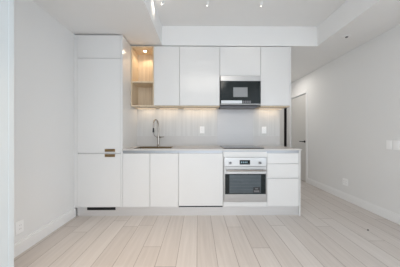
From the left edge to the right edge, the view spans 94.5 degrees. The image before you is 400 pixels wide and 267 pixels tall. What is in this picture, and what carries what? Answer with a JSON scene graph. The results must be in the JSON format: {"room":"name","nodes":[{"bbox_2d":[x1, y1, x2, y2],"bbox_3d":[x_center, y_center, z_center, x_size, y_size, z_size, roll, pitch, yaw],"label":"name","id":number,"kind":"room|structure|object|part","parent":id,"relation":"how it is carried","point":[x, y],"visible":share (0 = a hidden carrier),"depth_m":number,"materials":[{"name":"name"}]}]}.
{"room":"kitchen","nodes":[
{"label":"kitchen","id":0,"kind":"room"},
{"bbox_2d":[0,0,8,266],"bbox_3d":[-1.548,-0.116,-1.116,0.550,2.556,4.800,0,0,-1],"label":"wall","id":1,"kind":"structure","parent":0,"point":[4,4],"depth_m":1.23,"materials":[{"name":"paint"}]},
{"bbox_2d":[9,0,13,266],"bbox_3d":[-1.297,-0.116,1.271,0.003,2.556,0.034,0,0,-1],"label":"trim","id":2,"kind":"structure","parent":1,"relation":"attached to","point":[11,2],"depth_m":1.27,"materials":[{"name":"paint"}]},
{"bbox_2d":[14,0,76,242],"bbox_3d":[-1.809,-0.116,2.244,0.100,2.556,1.925,0,0,-1],"label":"wall","id":3,"kind":"structure","parent":0,"point":[43,46],"depth_m":2.04,"materials":[{"name":"paint"}]},
{"bbox_2d":[16,219,23,234],"bbox_3d":[-1.749,0.907,1.797,0.010,0.120,0.078,0,0,-1],"label":"wall outlet","id":4,"kind":"object","parent":3,"relation":"attached to","point":[20,224],"visible":1,"depth_m":1.79,"materials":[{"name":"white plastic"}]},
{"bbox_2d":[14,208,75,257],"bbox_3d":[-1.743,1.099,1.939,0.024,0.125,1.315,0,0,-1],"label":"baseboard","id":5,"kind":"structure","parent":3,"relation":"attached to","point":[22,245],"depth_m":2.03,"materials":[{"name":"paint"}]},
{"bbox_2d":[14,179,399,266],"bbox_3d":[0.410,1.192,0.929,4.510,0.060,9.050,0,0,-1],"label":"floor","id":6,"kind":"structure","parent":0,"point":[330,230],"depth_m":1.97,"materials":[{"name":"brown wood"}]},
{"bbox_2d":[74,35,136,207],"bbox_3d":[-1.426,-0.171,2.891,0.677,2.411,0.636,0,0,-1],"label":"tall cabinet","id":7,"kind":"object","parent":6,"relation":"on","point":[105,120],"visible":0.94,"depth_m":2.59,"materials":[{"name":"white paint"}]},
{"bbox_3d":[-1.409,0.656,2.595,0.597,0.747,0.020,0,0,-1],"label":"door","id":8,"kind":"part","parent":7,"relation":"part of","materials":[{"name":"white paint"}]},
{"bbox_3d":[-1.409,-0.390,2.595,0.597,1.322,0.020,0,0,-1],"label":"door","id":9,"kind":"part","parent":7,"relation":"part of","materials":[{"name":"white paint"}]},
{"bbox_3d":[-1.409,-1.214,2.595,0.597,0.318,0.020,0,0,-1],"label":"door","id":10,"kind":"part","parent":7,"relation":"part of","materials":[{"name":"white paint"}]},
{"bbox_3d":[-1.257,0.307,2.581,0.140,0.039,0.012,0,0,-1],"label":"handle","id":11,"kind":"part","parent":7,"relation":"part of","materials":[{"name":"brown wood"}]},
{"bbox_3d":[-1.257,0.235,2.581,0.140,0.038,0.012,0,0,-1],"label":"handle","id":12,"kind":"part","parent":7,"relation":"part of","materials":[{"name":"brown wood"}]},
{"bbox_3d":[-1.099,-0.172,2.901,0.024,2.408,0.624,0,0,-1],"label":"panel","id":13,"kind":"part","parent":7,"relation":"part of","materials":[{"name":"white paint"}]},
{"bbox_2d":[123,151,178,206],"bbox_3d":[-0.697,0.636,2.905,0.780,0.792,0.624,0,0,-1],"label":"base cabinet","id":14,"kind":"object","parent":6,"relation":"on","point":[150,178],"visible":0.92,"depth_m":2.59,"materials":[{"name":"white paint"}]},
{"bbox_3d":[-0.893,0.654,2.601,0.376,0.750,0.020,0,0,-1],"label":"door","id":15,"kind":"part","parent":14,"relation":"part of","materials":[{"name":"white paint"}]},
{"bbox_3d":[-0.503,0.654,2.605,0.394,0.750,0.020,0,0,-1],"label":"door","id":16,"kind":"part","parent":14,"relation":"part of","materials":[{"name":"white paint"}]},
{"bbox_2d":[122,146,301,150],"bbox_3d":[0.169,0.228,2.898,2.508,0.021,0.632,0,0,-1],"label":"countertop","id":17,"kind":"structure","parent":14,"relation":"on","point":[174,148],"depth_m":2.68,"materials":[{"name":"stone"}]},
{"bbox_2d":[137,147,171,147],"bbox_3d":[-0.703,0.325,2.883,0.543,0.214,0.378,0,0,-1],"label":"sink","id":18,"kind":"object","parent":17,"relation":"in","point":[137,147],"visible":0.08,"depth_m":3.07,"materials":[{"name":"metal"}]},
{"bbox_2d":[152,119,160,145],"bbox_3d":[-0.717,-0.010,3.045,0.116,0.453,0.244,0,0,32],"label":"kitchen faucet","id":19,"kind":"object","parent":17,"relation":"on","point":[158,137],"visible":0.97,"depth_m":3.11,"materials":[{"name":"silver metal"}]},
{"bbox_3d":[-0.721,-0.087,3.028,0.021,0.298,0.214,0,0,10],"label":"spout","id":20,"kind":"part","parent":19,"relation":"part of","materials":[{"name":"silver metal"}]},
{"bbox_2d":[220,145,263,148],"bbox_3d":[0.627,0.210,2.912,0.580,0.012,0.520,0,0,-1],"label":"cooktop","id":21,"kind":"object","parent":17,"relation":"in","point":[222,146],"visible":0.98,"depth_m":2.71,"materials":[{"name":"black glass"}]},
{"bbox_2d":[77,206,297,215],"bbox_3d":[-0.163,1.099,2.629,3.129,0.127,0.029,0,0,-1],"label":"toe kick","id":22,"kind":"object","parent":6,"relation":"on","point":[247,210],"visible":0.98,"depth_m":2.62,"materials":[{"name":"wood"}]},
{"bbox_2d":[87,207,115,209],"bbox_3d":[-1.391,1.060,2.608,0.397,0.039,0.006,0,0,-1],"label":"floor vent","id":23,"kind":"object","parent":22,"relation":"in","point":[88,208],"depth_m":2.60,"materials":[{"name":"black plastic"}]},
{"bbox_2d":[179,151,222,206],"bbox_3d":[0.007,0.637,2.897,0.623,0.795,0.594,0,0,-1],"label":"dishwasher","id":24,"kind":"object","parent":6,"relation":"on","point":[200,172],"visible":0.94,"depth_m":2.60,"materials":[{"name":"white laminate"}]},
{"bbox_2d":[223,151,266,206],"bbox_3d":[0.631,0.636,2.919,0.618,0.792,0.624,0,0,-1],"label":"base cabinet","id":25,"kind":"object","parent":6,"relation":"on","point":[225,153],"visible":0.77,"depth_m":2.61,"materials":[{"name":"white laminate"}]},
{"bbox_3d":[0.328,0.636,2.926,0.011,0.792,0.603,0,0,-1],"label":"panel","id":26,"kind":"part","parent":25,"relation":"part of","materials":[{"name":"white laminate"}]},
{"bbox_2d":[224,157,266,201],"bbox_3d":[0.634,0.647,2.857,0.597,0.628,0.647,0,0,-1],"label":"oven","id":27,"kind":"object","parent":25,"relation":"in","point":[245,178],"visible":1,"depth_m":2.59,"materials":[{"name":"metal"}]},
{"bbox_3d":[0.636,0.708,2.592,0.573,0.284,0.005,0,0,-1],"label":"door glass","id":28,"kind":"part","parent":27,"relation":"part of","materials":[{"name":"grey glass"}]},
{"bbox_3d":[0.636,0.399,2.599,0.597,0.126,0.021,0,0,-1],"label":"control panel","id":29,"kind":"part","parent":27,"relation":"part of","materials":[{"name":"metal"}]},
{"bbox_3d":[0.637,0.512,2.561,0.543,0.020,0.055,0,0,-1],"label":"handle","id":30,"kind":"part","parent":27,"relation":"part of","materials":[{"name":"silver metal"}]},
{"bbox_2d":[266,150,298,205],"bbox_3d":[1.170,0.636,2.924,0.455,0.792,0.624,0,0,-1],"label":"base cabinet","id":31,"kind":"object","parent":6,"relation":"on","point":[282,166],"visible":0.84,"depth_m":2.61,"materials":[{"name":"white laminate"}]},
{"bbox_3d":[1.173,0.834,2.622,0.449,0.391,0.020,0,0,-1],"label":"drawer","id":32,"kind":"part","parent":31,"relation":"part of","materials":[{"name":"white paint"}]},
{"bbox_3d":[1.173,0.522,2.622,0.449,0.186,0.020,0,0,-1],"label":"drawer","id":33,"kind":"part","parent":31,"relation":"part of","materials":[{"name":"white laminate"}]},
{"bbox_3d":[1.173,0.352,2.622,0.449,0.145,0.020,0,0,-1],"label":"drawer","id":34,"kind":"part","parent":31,"relation":"part of","materials":[{"name":"white paint"}]},
{"bbox_2d":[298,150,299,215],"bbox_3d":[1.407,0.701,2.925,0.016,0.922,0.627,0,0,-1],"label":"end panel","id":35,"kind":"object","parent":6,"relation":"on","point":[299,150],"visible":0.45,"depth_m":2.61,"materials":[{"name":"white paint"}]},
{"bbox_2d":[33,0,399,82],"bbox_3d":[0.410,-1.600,0.929,4.510,0.412,9.050,0,0,-1],"label":"ceiling","id":36,"kind":"structure","parent":0,"point":[314,30],"depth_m":2.60,"materials":[{"name":"paint"}]},
{"bbox_2d":[284,108,286,146],"bbox_3d":[2.014,0.062,5.796,1.150,2.300,0.650,0,0,-1],"label":"wall","id":37,"kind":"structure","parent":0,"point":[285,109],"depth_m":5.50,"materials":[{"name":"black"}]},
{"bbox_2d":[287,24,399,214],"bbox_3d":[2.615,-0.116,0.952,0.100,2.556,8.850,0,0,-1],"label":"wall","id":38,"kind":"structure","parent":0,"point":[353,100],"depth_m":2.95,"materials":[{"name":"paint"}]},
{"bbox_2d":[289,90,306,182],"bbox_3d":[2.519,0.070,4.784,0.012,2.185,0.855,0,0,-1],"label":"trim","id":39,"kind":"structure","parent":38,"relation":"attached to","point":[303,92],"depth_m":4.37,"materials":[{"name":"paint"}]},
{"bbox_2d":[291,94,305,180],"bbox_3d":[2.532,0.099,4.784,0.106,2.110,0.721,0,0,-1],"label":"door","id":40,"kind":"structure","parent":38,"relation":"in","point":[298,104],"depth_m":4.69,"materials":[{"name":"paint"}]},
{"bbox_2d":[343,178,347,185],"bbox_3d":[2.537,0.847,3.232,0.010,0.120,0.116,0,0,-1],"label":"wall outlet","id":41,"kind":"object","parent":38,"relation":"attached to","point":[345,181],"visible":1,"depth_m":3.22,"materials":[{"name":"white plastic"}]},
{"bbox_2d":[307,178,399,224],"bbox_3d":[2.563,1.099,0.442,0.015,0.125,7.830,0,0,-1],"label":"baseboard","id":42,"kind":"structure","parent":38,"relation":"attached to","point":[394,217],"depth_m":2.92,"materials":[{"name":"paint"}]},
{"bbox_2d":[386,140,391,148],"bbox_3d":[2.545,0.152,2.490,0.009,0.120,0.072,0,0,-1],"label":"light switch","id":43,"kind":"object","parent":38,"relation":"attached to","point":[388,142],"visible":1,"depth_m":2.49,"materials":[{"name":"white plastic"}]},
{"bbox_2d":[393,140,398,149],"bbox_3d":[2.546,0.152,2.402,0.009,0.120,0.072,0,0,-1],"label":"light switch","id":44,"kind":"object","parent":38,"relation":"attached to","point":[395,143],"visible":1,"depth_m":2.40,"materials":[{"name":"white plastic"}]},
{"bbox_3d":[-0.237,-0.116,3.293,3.265,2.556,0.140,0,0,-1],"label":"wall","id":45,"kind":"structure","parent":0,"visible":0},
{"bbox_2d":[131,46,156,108],"bbox_3d":[-0.907,-0.894,3.060,0.358,0.959,0.309,0,0,-1],"label":"open shelf unit","id":46,"kind":"object","parent":45,"relation":"attached to","point":[142,57],"visible":0.85,"depth_m":3.15,"materials":[{"name":"brown wood"}]},
{"bbox_3d":[-1.078,-0.900,3.058,0.016,0.947,0.309,0,0,-1],"label":"panel","id":47,"kind":"part","parent":46,"relation":"part of","materials":[{"name":"brown wood"}]},
{"bbox_3d":[-0.907,-0.811,3.055,0.326,0.022,0.295,0,0,-1],"label":"shelf","id":48,"kind":"part","parent":46,"relation":"part of","materials":[{"name":"brown wood"}]},
{"bbox_3d":[-0.909,-0.900,3.209,0.326,0.911,0.012,0,0,-1],"label":"panel","id":49,"kind":"part","parent":46,"relation":"part of","materials":[{"name":"brown wood"}]},
{"bbox_3d":[-0.736,-0.900,3.062,0.016,0.947,0.309,0,0,-1],"label":"panel","id":50,"kind":"part","parent":46,"relation":"part of","materials":[{"name":"brown wood"}]},
{"bbox_2d":[154,46,180,108],"bbox_3d":[-0.525,-0.894,3.064,0.401,0.959,0.309,0,0,-1],"label":"upper cabinet","id":51,"kind":"object","parent":45,"relation":"attached to","point":[166,58],"visible":0.98,"depth_m":2.91,"materials":[{"name":"white wood"}]},
{"bbox_2d":[180,46,219,108],"bbox_3d":[-0.006,-0.894,3.070,0.632,0.959,0.309,0,0,-1],"label":"upper cabinet","id":52,"kind":"object","parent":45,"relation":"attached to","point":[199,66],"visible":1,"depth_m":2.92,"materials":[{"name":"white wood"}]},
{"bbox_2d":[137,109,279,145],"bbox_3d":[0.152,-0.104,3.220,2.484,0.640,0.011,0,0,-1],"label":"backsplash","id":53,"kind":"structure","parent":45,"relation":"attached to","point":[177,127],"depth_m":3.21,"materials":[{"name":"tile"}]},
{"bbox_2d":[217,108,252,145],"bbox_3d":[0.610,-0.112,3.218,0.628,0.653,0.003,0,0,-1],"label":"panel","id":54,"kind":"object","parent":53,"relation":"attached to","point":[234,126],"visible":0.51,"depth_m":3.22,"materials":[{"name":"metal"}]},
{"bbox_2d":[220,47,259,75],"bbox_3d":[0.634,-1.142,3.076,0.644,0.464,0.309,0,0,-1],"label":"upper cabinet","id":55,"kind":"object","parent":45,"relation":"attached to","point":[234,61],"visible":0.81,"depth_m":2.92,"materials":[{"name":"white wood"}]},
{"bbox_2d":[219,76,260,108],"bbox_3d":[0.634,-0.661,3.063,0.633,0.486,0.335,0,0,-1],"label":"microwave","id":56,"kind":"object","parent":55,"relation":"attached to","point":[236,92],"visible":0.98,"depth_m":2.90,"materials":[{"name":"black plastic"}]},
{"bbox_3d":[0.636,-0.644,2.916,0.633,0.355,0.033,0,0,-1],"label":"door","id":57,"kind":"part","parent":56,"relation":"part of","materials":[{"name":"black glass"}]},
{"bbox_2d":[255,47,290,108],"bbox_3d":[1.199,-0.894,3.081,0.482,0.959,0.311,0,0,-1],"label":"upper cabinet","id":58,"kind":"object","parent":45,"relation":"attached to","point":[275,62],"visible":0.96,"depth_m":2.93,"materials":[{"name":"white wood"}]},
{"bbox_3d":[1.431,-0.900,3.084,0.018,0.947,0.311,0,0,-1],"label":"panel","id":59,"kind":"part","parent":58,"relation":"part of","materials":[{"name":"white paint"}]},
{"bbox_3d":[1.946,-0.116,5.421,1.145,2.556,0.100,0,0,-1],"label":"wall","id":60,"kind":"structure","parent":0,"visible":0},
{"bbox_2d":[280,109,283,145],"bbox_3d":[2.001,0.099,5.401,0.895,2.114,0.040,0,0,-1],"label":"backsplash","id":61,"kind":"structure","parent":60,"relation":"in","point":[281,110],"depth_m":5.38,"materials":[{"name":"tile"}]}
]}

